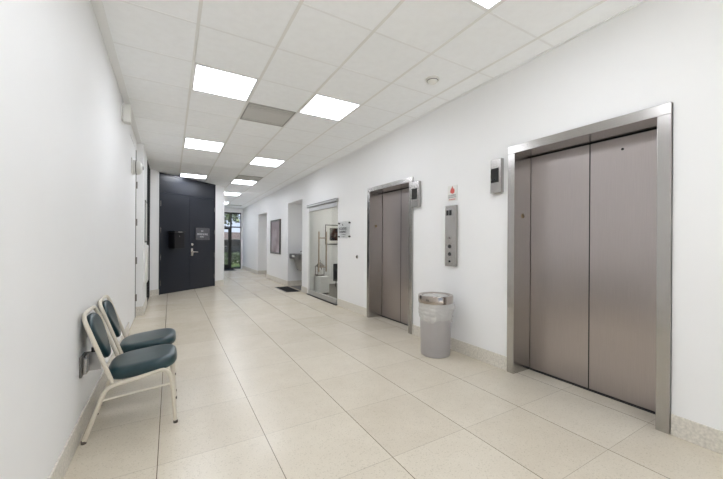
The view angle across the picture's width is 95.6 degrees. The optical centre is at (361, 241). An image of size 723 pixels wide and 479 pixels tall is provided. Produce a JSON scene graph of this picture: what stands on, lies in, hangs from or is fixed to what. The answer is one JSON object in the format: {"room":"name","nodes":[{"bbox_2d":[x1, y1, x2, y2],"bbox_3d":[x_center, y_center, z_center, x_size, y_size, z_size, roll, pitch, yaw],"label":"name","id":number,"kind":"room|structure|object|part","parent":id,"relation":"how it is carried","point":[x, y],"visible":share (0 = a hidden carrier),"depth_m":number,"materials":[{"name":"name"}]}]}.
{"room":"elevator lobby","nodes":[
{"label":"elevator lobby","id":0,"kind":"room"},
{"bbox_2d":[0,0,146,478],"bbox_3d":[-1.960,-0.306,2.282,0.293,3.100,11.920,0,0,-30],"label":"wall","id":1,"kind":"structure","parent":0,"point":[65,140],"depth_m":1.62,"materials":[{"name":"white paint"}]},
{"bbox_2d":[79,347,100,378],"bbox_3d":[-1.783,0.790,2.156,0.085,0.160,0.175,0,0,-30],"label":"outlet box","id":2,"kind":"object","parent":1,"relation":"attached to","point":[89,360],"visible":0.88,"depth_m":2.16,"materials":[{"name":"silver metal"}]},
{"bbox_3d":[-1.803,0.795,2.118,0.012,0.130,0.130,0,0,-30],"label":"plate","id":3,"kind":"part","parent":2,"relation":"part of","materials":[{"name":"silver metal"}]},
{"bbox_3d":[-1.823,0.805,2.225,0.085,0.130,0.015,0,0,-30],"label":"flip lid","id":4,"kind":"part","parent":2,"relation":"part of","materials":[{"name":"silver metal"}]},
{"bbox_2d":[47,297,146,478],"bbox_3d":[-1.551,1.172,1.762,0.117,0.150,10.600,0,0,-30],"label":"baseboard","id":5,"kind":"structure","parent":1,"relation":"attached to","point":[67,453],"depth_m":2.07,"materials":[{"name":"stone"}]},
{"bbox_2d":[121,103,130,124],"bbox_3d":[-2.726,-1.481,3.800,0.085,0.210,0.150,0,0,-30],"label":"emergency light","id":6,"kind":"object","parent":1,"relation":"attached to","point":[125,108],"visible":1,"depth_m":3.75,"materials":[{"name":"white plastic"}]},
{"bbox_3d":[-2.757,-1.481,3.781,0.012,0.170,0.150,0,0,-30],"label":"plate","id":7,"kind":"part","parent":6,"relation":"part of","materials":[{"name":"white plastic"}]},
{"bbox_2d":[129,136,137,328],"bbox_3d":[-3.464,-0.125,4.943,0.076,2.720,0.970,0,0,-30],"label":"door","id":8,"kind":"structure","parent":1,"relation":"in","point":[133,153],"depth_m":4.93,"materials":[{"name":"white paint"}]},
{"bbox_3d":[-3.697,-0.127,5.322,0.054,2.720,0.080,0,0,-30],"label":"frame","id":9,"kind":"part","parent":8,"relation":"part of","materials":[{"name":"grey"}]},
{"bbox_2d":[131,157,143,174],"bbox_3d":[-3.270,-1.091,4.792,0.148,0.226,0.220,0,0,-30],"label":"fire alarm strobe","id":10,"kind":"object","parent":1,"relation":"attached to","point":[137,168],"visible":1,"depth_m":4.72,"materials":[{"name":"white plastic"}]},
{"bbox_2d":[145,200,146,241],"bbox_3d":[-3.978,-0.369,6.048,0.012,0.760,0.500,0,0,-30],"label":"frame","id":11,"kind":"object","parent":1,"relation":"attached to","point":[145,200],"visible":0.96,"depth_m":5.87,"materials":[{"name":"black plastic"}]},
{"bbox_2d":[145,245,148,282],"bbox_3d":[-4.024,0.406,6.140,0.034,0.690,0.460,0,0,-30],"label":"upper cabinet","id":12,"kind":"object","parent":1,"relation":"attached to","point":[146,246],"visible":0.98,"depth_m":5.95,"materials":[{"name":"white plastic"}]},
{"bbox_3d":[-4.012,0.406,6.147,0.006,0.650,0.420,0,0,-30],"label":"door","id":13,"kind":"part","parent":12,"relation":"part of","materials":[{"name":"white plastic"}]},
{"bbox_2d":[146,160,149,300],"bbox_3d":[-4.503,-0.199,6.913,0.038,2.838,1.240,0,0,-30],"label":"door","id":14,"kind":"structure","parent":1,"relation":"in","point":[148,167],"depth_m":6.86,"materials":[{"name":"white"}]},
{"bbox_2d":[150,169,224,289],"bbox_3d":[-5.230,-0.327,10.943,1.713,3.100,7.235,0,0,-14],"label":"wall","id":15,"kind":"structure","parent":0,"point":[154,175],"depth_m":7.53,"materials":[{"name":"white paint"}]},
{"bbox_2d":[149,280,223,296],"bbox_3d":[-5.116,1.156,10.995,1.354,0.137,7.249,0,0,-16],"label":"baseboard","id":16,"kind":"structure","parent":15,"relation":"attached to","point":[219,282],"depth_m":7.51,"materials":[{"name":"stone"}]},
{"bbox_2d":[159,172,215,294],"bbox_3d":[-4.395,-0.184,8.360,0.151,2.826,1.717,0,0,19],"label":"door","id":17,"kind":"structure","parent":15,"relation":"in","point":[186,205],"depth_m":8.24,"materials":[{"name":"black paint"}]},
{"bbox_2d":[168,231,185,248],"bbox_3d":[-4.439,-0.046,7.878,0.224,0.410,0.300,0,0,19],"label":"box","id":18,"kind":"object","parent":17,"relation":"attached to","point":[176,239],"visible":1,"depth_m":7.78,"materials":[{"name":"black"}]},
{"bbox_3d":[-4.400,-1.362,8.364,0.044,0.402,1.649,0,0,19],"label":"transom panel","id":19,"kind":"part","parent":17,"relation":"part of","materials":[{"name":"blue paint"}]},
{"bbox_2d":[196,228,209,239],"bbox_3d":[-4.238,-0.210,8.735,0.028,0.320,0.470,0,0,19],"label":"door sign","id":20,"kind":"object","parent":17,"relation":"attached to","point":[201,233],"visible":1,"depth_m":8.74,"materials":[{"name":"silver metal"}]},
{"bbox_2d":[224,207,242,267],"bbox_3d":[-6.082,-0.332,14.771,1.960,3.100,0.150,0,0,-30],"label":"wall","id":21,"kind":"structure","parent":0,"point":[234,210],"depth_m":15.02,"materials":[{"name":"white paint"}]},
{"bbox_2d":[224,212,240,268],"bbox_3d":[-6.086,-0.057,14.720,1.265,2.550,0.134,0,0,-30],"label":"door","id":22,"kind":"structure","parent":21,"relation":"in","point":[226,266],"depth_m":14.81,"materials":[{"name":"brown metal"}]},
{"bbox_2d":[325,207,337,278],"bbox_3d":[0.564,-0.190,8.430,3.140,2.900,4.000,0,0,-30],"label":"wall","id":23,"kind":"structure","parent":0,"point":[331,214],"depth_m":9.78,"materials":[{"name":"white paint"}]},
{"bbox_2d":[325,225,337,244],"bbox_3d":[-0.735,-0.213,9.854,0.790,0.590,0.030,0,0,-30],"label":"picture","id":24,"kind":"object","parent":23,"relation":"attached to","point":[332,230],"visible":0.5,"depth_m":9.76,"materials":[{"name":"white paper"}]},
{"bbox_2d":[330,228,337,240],"bbox_3d":[-0.732,-0.223,9.849,0.490,0.370,0.006,0,0,-30],"label":"print","id":25,"kind":"object","parent":24,"relation":"attached to","point":[333,231],"depth_m":9.79},
{"bbox_2d":[102,0,638,207],"bbox_3d":[-0.825,-1.724,6.897,7.300,0.448,19.060,0,0,-30],"label":"ceiling","id":26,"kind":"structure","parent":0,"point":[425,25],"depth_m":3.04,"materials":[{"name":"tile"}]},
{"bbox_2d":[180,173,206,178],"bbox_3d":[-4.128,-1.615,8.056,0.586,0.012,0.406,0,0,-30],"label":"recessed light","id":27,"kind":"object","parent":26,"relation":"in","point":[181,174],"visible":1,"depth_m":8.09,"materials":[{"name":"white plastic"}]},
{"bbox_2d":[184,138,224,151],"bbox_3d":[-2.689,-1.645,5.587,0.586,0.015,0.586,0,0,-30],"label":"recessed light","id":28,"kind":"object","parent":26,"relation":"in","point":[189,142],"visible":1,"depth_m":5.59,"materials":[{"name":"white plastic"}]},
{"bbox_2d":[191,63,258,100],"bbox_3d":[-1.461,-1.672,3.480,0.586,0.015,0.586,0,0,-30],"label":"recessed light","id":29,"kind":"object","parent":26,"relation":"in","point":[206,79],"visible":1,"depth_m":3.45,"materials":[{"name":"white plastic"}]},
{"bbox_2d":[224,192,240,195],"bbox_3d":[-4.323,-1.581,10.811,0.586,0.015,0.586,0,0,-30],"label":"recessed light","id":30,"kind":"object","parent":26,"relation":"in","point":[225,193],"visible":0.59,"depth_m":10.72,"materials":[{"name":"white plastic"}]},
{"bbox_2d":[231,179,257,184],"bbox_3d":[-3.171,-1.606,8.834,0.586,0.015,0.586,0,0,-30],"label":"recessed light","id":31,"kind":"object","parent":26,"relation":"in","point":[235,181],"visible":1,"depth_m":8.86,"materials":[{"name":"white plastic"}]},
{"bbox_2d":[235,175,262,180],"bbox_3d":[-2.864,-1.612,8.307,0.586,0.016,0.586,0,0,-30],"label":"ceiling vent","id":32,"kind":"object","parent":26,"relation":"in","point":[239,177],"visible":1,"depth_m":8.33,"materials":[{"name":"grey metal"}]},
{"bbox_2d":[249,157,284,166],"bbox_3d":[-1.943,-1.632,6.727,0.586,0.015,0.586,0,0,-30],"label":"recessed light","id":33,"kind":"object","parent":26,"relation":"in","point":[257,161],"visible":1,"depth_m":6.73,"materials":[{"name":"white plastic"}]},
{"bbox_2d":[240,102,295,126],"bbox_3d":[-1.242,-1.661,4.314,0.586,0.016,0.586,0,0,-30],"label":"ceiling vent","id":34,"kind":"object","parent":26,"relation":"in","point":[253,112],"visible":1,"depth_m":4.27,"materials":[{"name":"grey metal"}]},
{"bbox_2d":[299,94,360,120],"bbox_3d":[-0.408,-1.665,4.094,0.586,0.015,0.586,0,0,-30],"label":"recessed light","id":35,"kind":"object","parent":26,"relation":"in","point":[323,106],"visible":1,"depth_m":4.06,"materials":[{"name":"white plastic"}]},
{"bbox_2d":[90,0,647,207],"bbox_3d":[-2.175,-1.638,6.105,3.356,0.274,18.750,0,0,-30],"label":"trim","id":36,"kind":"structure","parent":26,"relation":"attached to","point":[97,5],"depth_m":3.00,"materials":[{"name":"white metal"}]},
{"bbox_2d":[114,0,641,207],"bbox_3d":[-2.208,-1.640,6.220,3.296,0.259,18.304,0,0,-30],"label":"trim","id":37,"kind":"structure","parent":26,"relation":"attached to","point":[296,1],"depth_m":3.21,"materials":[{"name":"white metal"}]},
{"bbox_2d":[179,0,606,207],"bbox_3d":[-1.994,-1.640,6.210,2.462,0.268,18.750,0,0,-30],"label":"trim","id":38,"kind":"structure","parent":26,"relation":"attached to","point":[300,3],"depth_m":3.14,"materials":[{"name":"white metal"}]},
{"bbox_2d":[426,75,439,84],"bbox_3d":[0.731,-1.653,3.371,0.140,0.051,0.140,0,0,-30],"label":"smoke detector","id":39,"kind":"object","parent":26,"relation":"attached to","point":[432,80],"visible":1,"depth_m":3.33,"materials":[{"name":"white plastic"}]},
{"bbox_2d":[469,0,502,10],"bbox_3d":[0.820,-1.691,1.987,0.586,0.015,0.586,0,0,-30],"label":"recessed light","id":40,"kind":"object","parent":26,"relation":"in","point":[486,4],"visible":1,"depth_m":2.31,"materials":[{"name":"white plastic"}]},
{"bbox_2d":[474,0,498,7],"bbox_3d":[0.820,-1.692,1.987,0.550,0.012,0.558,0,0,-30],"label":"diffuser","id":41,"kind":"object","parent":40,"relation":"attached to","point":[482,3],"depth_m":2.31,"materials":[{"name":"white plastic"}]},
{"bbox_2d":[63,268,722,478],"bbox_3d":[-0.845,1.323,6.897,7.300,0.156,19.060,0,0,-30],"label":"floor","id":42,"kind":"structure","parent":0,"point":[272,382],"depth_m":2.40,"materials":[{"name":"tile"}]},
{"bbox_2d":[80,306,177,444],"bbox_3d":[-1.600,0.846,2.311,0.532,0.802,0.422,0,0,-30],"label":"chair","id":43,"kind":"object","parent":42,"relation":"on","point":[137,364],"visible":1,"depth_m":2.19,"materials":[{"name":"teal leather"}]},
{"bbox_3d":[-1.772,0.632,2.211,0.126,0.304,0.302,0,0,-30],"label":"backrest","id":44,"kind":"part","parent":43,"relation":"part of","materials":[{"name":"leather"}]},
{"bbox_3d":[-1.752,0.674,2.222,0.177,0.461,0.419,0,0,-30],"label":"frame","id":45,"kind":"part","parent":43,"relation":"part of","materials":[{"name":"beige metal"}]},
{"bbox_3d":[-1.799,1.059,2.425,0.279,0.356,0.025,0,0,-30],"label":"leg","id":46,"kind":"part","parent":43,"relation":"part of","materials":[{"name":"beige metal"}]},
{"bbox_3d":[-1.600,1.060,2.084,0.279,0.356,0.025,0,0,-30],"label":"leg","id":47,"kind":"part","parent":43,"relation":"part of","materials":[{"name":"beige metal"}]},
{"bbox_3d":[-1.550,0.845,2.341,0.405,0.118,0.410,0,0,-30],"label":"seat","id":48,"kind":"part","parent":43,"relation":"part of","materials":[{"name":"leather"}]},
{"bbox_3d":[-1.379,1.047,2.213,0.241,0.380,0.025,0,0,-30],"label":"leg","id":49,"kind":"part","parent":43,"relation":"part of","materials":[{"name":"beige metal"}]},
{"bbox_3d":[-1.578,1.046,2.553,0.241,0.380,0.025,0,0,-30],"label":"leg","id":50,"kind":"part","parent":43,"relation":"part of","materials":[{"name":"beige metal"}]},
{"bbox_2d":[98,295,176,390],"bbox_3d":[-1.870,0.844,2.774,0.532,0.802,0.422,0,0,-30],"label":"chair","id":51,"kind":"object","parent":42,"relation":"on","point":[109,313],"visible":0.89,"depth_m":2.67,"materials":[{"name":"beige"}]},
{"bbox_3d":[-2.041,0.630,2.673,0.126,0.304,0.302,0,0,-30],"label":"backrest","id":52,"kind":"part","parent":51,"relation":"part of","materials":[{"name":"leather"}]},
{"bbox_3d":[-2.022,0.672,2.684,0.177,0.461,0.419,0,0,-30],"label":"frame","id":53,"kind":"part","parent":51,"relation":"part of","materials":[{"name":"beige metal"}]},
{"bbox_3d":[-1.819,0.843,2.803,0.405,0.118,0.410,0,0,-30],"label":"seat","id":54,"kind":"part","parent":51,"relation":"part of","materials":[{"name":"leather"}]},
{"bbox_2d":[275,286,298,291],"bbox_3d":[-1.952,1.239,8.589,0.370,0.011,1.000,0,0,-30],"label":"floor mat","id":55,"kind":"object","parent":42,"relation":"on","point":[286,288],"visible":1,"depth_m":8.48,"materials":[{"name":"black plastic"}]},
{"bbox_2d":[314,275,328,293],"bbox_3d":[-0.977,1.033,7.912,0.230,0.424,0.472,0,0,-30],"label":"base cabinet","id":56,"kind":"object","parent":42,"relation":"on","point":[321,283],"visible":0.77,"depth_m":7.73,"materials":[{"name":"white"}]},
{"bbox_2d":[315,260,324,275],"bbox_3d":[-1.014,0.633,7.970,0.200,0.376,0.190,0,0,-30],"label":"candle lantern","id":57,"kind":"object","parent":56,"relation":"on","point":[321,264],"visible":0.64,"depth_m":7.94,"materials":[{"name":"grey metal"}]},
{"bbox_3d":[-0.861,1.011,7.712,0.210,0.340,0.011,0,0,-30],"label":"door","id":58,"kind":"part","parent":56,"relation":"part of","materials":[{"name":"white"}]},
{"bbox_2d":[333,264,337,286],"bbox_3d":[-0.417,0.763,9.042,0.532,0.972,0.590,0,0,-30],"label":"office chair","id":59,"kind":"object","parent":42,"relation":"on","point":[335,266],"visible":0.06,"depth_m":9.12,"materials":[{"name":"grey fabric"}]},
{"bbox_2d":[418,292,454,358],"bbox_3d":[0.835,0.926,3.692,0.384,0.672,0.390,0,0,-30],"label":"trash can","id":60,"kind":"object","parent":42,"relation":"on","point":[436,309],"visible":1,"depth_m":3.55,"materials":[{"name":"grey plastic"}]},
{"bbox_2d":[243,0,722,430],"bbox_3d":[-0.070,-0.294,7.336,1.537,3.100,18.750,0,0,-30],"label":"wall","id":61,"kind":"structure","parent":0,"point":[653,53],"depth_m":3.04,"materials":[{"name":"white paint"}]},
{"bbox_2d":[270,219,280,253],"bbox_3d":[-2.708,-0.158,10.296,0.040,1.065,1.060,0,0,-30],"label":"framed picture","id":62,"kind":"object","parent":61,"relation":"attached to","point":[275,225],"visible":1,"depth_m":10.28,"materials":[{"name":"grey paper"}]},
{"bbox_2d":[289,251,301,270],"bbox_3d":[-1.632,0.512,8.964,0.460,0.529,0.930,0,0,-30],"label":"fountain","id":63,"kind":"object","parent":61,"relation":"attached to","point":[297,257],"visible":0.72,"depth_m":8.77,"materials":[{"name":"silver metal"}]},
{"bbox_2d":[289,253,301,259],"bbox_3d":[-1.629,0.397,8.965,0.456,0.130,0.930,0,0,-30],"label":"basin","id":64,"kind":"object","parent":63,"relation":"in","point":[296,256],"depth_m":8.80,"materials":[{"name":"silver metal"}]},
{"bbox_2d":[306,198,337,304],"bbox_3d":[-0.863,0.191,7.171,0.208,2.120,1.600,0,0,-30],"label":"door","id":65,"kind":"structure","parent":61,"relation":"in","point":[331,203],"depth_m":7.53,"materials":[{"name":"white metal"}]},
{"bbox_3d":[-0.848,0.214,7.145,0.208,0.875,0.034,0,0,-30],"label":"pull handle","id":66,"kind":"part","parent":65,"relation":"part of","materials":[{"name":"silver metal"}]},
{"bbox_3d":[-0.855,1.184,7.151,0.070,0.095,1.510,0,0,-30],"label":"rail","id":67,"kind":"part","parent":65,"relation":"part of","materials":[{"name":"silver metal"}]},
{"bbox_3d":[-0.843,-0.753,7.151,0.070,0.090,1.510,0,0,-30],"label":"rail","id":68,"kind":"part","parent":65,"relation":"part of","materials":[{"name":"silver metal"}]},
{"bbox_2d":[338,222,350,236],"bbox_3d":[-0.331,-0.228,6.224,0.034,0.315,0.490,0,0,-30],"label":"wall plaque","id":69,"kind":"object","parent":61,"relation":"attached to","point":[343,228],"visible":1,"depth_m":6.22,"materials":[{"name":"clear plastic"}]},
{"bbox_2d":[367,177,413,333],"bbox_3d":[0.520,0.185,5.050,0.304,2.150,1.184,0,0,-30],"label":"elevator door","id":70,"kind":"structure","parent":61,"relation":"in","point":[390,213],"depth_m":5.32,"materials":[{"name":"metal"}]},
{"bbox_3d":[0.495,0.217,5.335,0.030,2.059,0.508,0,0,-30],"label":"door panel","id":71,"kind":"part","parent":70,"relation":"part of","materials":[{"name":"metal"}]},
{"bbox_3d":[0.618,1.257,5.111,0.052,0.008,1.038,0,0,-30],"label":"sill","id":72,"kind":"part","parent":70,"relation":"part of","materials":[{"name":"grey metal"}]},
{"bbox_3d":[0.759,0.218,4.881,0.030,2.059,0.525,0,0,-30],"label":"door panel","id":73,"kind":"part","parent":70,"relation":"part of","materials":[{"name":"metal"}]},
{"bbox_2d":[411,181,420,207],"bbox_3d":[0.732,-0.636,4.390,0.048,0.341,0.150,0,0,-30],"label":"indicator","id":74,"kind":"object","parent":61,"relation":"attached to","point":[415,186],"visible":1,"depth_m":4.35,"materials":[{"name":"metal"}]},
{"bbox_2d":[445,205,457,266],"bbox_3d":[1.052,-0.070,3.844,0.039,0.712,0.168,0,0,-30],"label":"panel","id":75,"kind":"object","parent":61,"relation":"attached to","point":[451,212],"visible":1,"depth_m":3.82,"materials":[{"name":"metal"}]},
{"bbox_2d":[448,185,457,200],"bbox_3d":[1.069,-0.571,3.850,0.008,0.180,0.150,0,0,-30],"label":"fire sign","id":76,"kind":"object","parent":61,"relation":"attached to","point":[452,190],"visible":1,"depth_m":3.85,"materials":[{"name":"white plastic"}]},
{"bbox_2d":[242,265,722,454],"bbox_3d":[-0.128,1.188,7.308,1.449,0.137,18.750,0,0,-30],"label":"baseboard","id":77,"kind":"structure","parent":61,"relation":"attached to","point":[710,438],"depth_m":3.27,"materials":[{"name":"stone"}]},
{"bbox_2d":[490,158,503,193],"bbox_3d":[1.365,-0.662,3.303,0.048,0.341,0.127,0,0,-30],"label":"indicator","id":78,"kind":"object","parent":61,"relation":"attached to","point":[496,165],"visible":1,"depth_m":3.27,"materials":[{"name":"metal"}]},
{"bbox_2d":[507,102,672,434],"bbox_3d":[1.859,0.173,2.753,0.304,2.192,1.208,0,0,-30],"label":"elevator door","id":79,"kind":"structure","parent":61,"relation":"in","point":[589,247],"depth_m":2.74,"materials":[{"name":"metal"}]},
{"bbox_3d":[1.830,0.210,3.044,0.030,2.090,0.524,0,0,-30],"label":"door panel","id":80,"kind":"part","parent":79,"relation":"part of","materials":[{"name":"metal"}]},
{"bbox_3d":[1.956,1.265,2.814,0.052,0.008,1.062,0,0,-30],"label":"sill","id":81,"kind":"part","parent":79,"relation":"part of","materials":[{"name":"grey metal"}]},
{"bbox_3d":[2.101,0.211,2.579,0.030,2.090,0.537,0,0,-30],"label":"door panel","id":82,"kind":"part","parent":79,"relation":"part of","materials":[{"name":"metal"}]},
{"label":"outside","id":83,"kind":"structure","parent":0,"visible":0},
{"bbox_3d":[-21.016,1.252,51.942,44.000,0.140,79.090,0,0,-30],"label":"ground","id":84,"kind":"structure","parent":83,"visible":0},
{"bbox_2d":[224,239,239,256],"bbox_3d":[-8.970,0.549,21.395,4.450,1.420,1.740,0,0,-30],"label":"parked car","id":85,"kind":"object","parent":84,"relation":"on","point":[235,243],"visible":0.05,"depth_m":20.91,"materials":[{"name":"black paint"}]},
{"bbox_2d":[224,214,239,227],"bbox_3d":[-10.116,-1.485,22.410,3.866,5.495,4.420,0,0,-30],"label":"tree","id":86,"kind":"object","parent":84,"relation":"on","point":[226,216],"visible":0.07,"depth_m":21.74,"materials":[{"name":"green plant"}]},
{"bbox_2d":[224,232,239,239],"bbox_3d":[-25.736,-0.378,66.019,40.000,3.060,10.000,0,0,-30],"label":"house","id":87,"kind":"structure","parent":84,"relation":"on","point":[235,235],"depth_m":63.04,"materials":[{"name":"grey"}]},
{"bbox_2d":[225,263,239,267],"bbox_3d":[-5.216,1.268,18.869,30.000,0.030,3.350,0,0,-30],"label":"lawn","id":88,"kind":"structure","parent":84,"relation":"on","point":[234,264],"depth_m":17.23,"materials":[{"name":"green plant"}]},
{"bbox_2d":[224,251,239,264],"bbox_3d":[-7.323,0.907,17.727,3.270,0.868,0.871,0,0,-30],"label":"hedge","id":89,"kind":"object","parent":88,"relation":"on","point":[236,257],"visible":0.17,"depth_m":17.71,"materials":[{"name":"green plant"}]}
]}

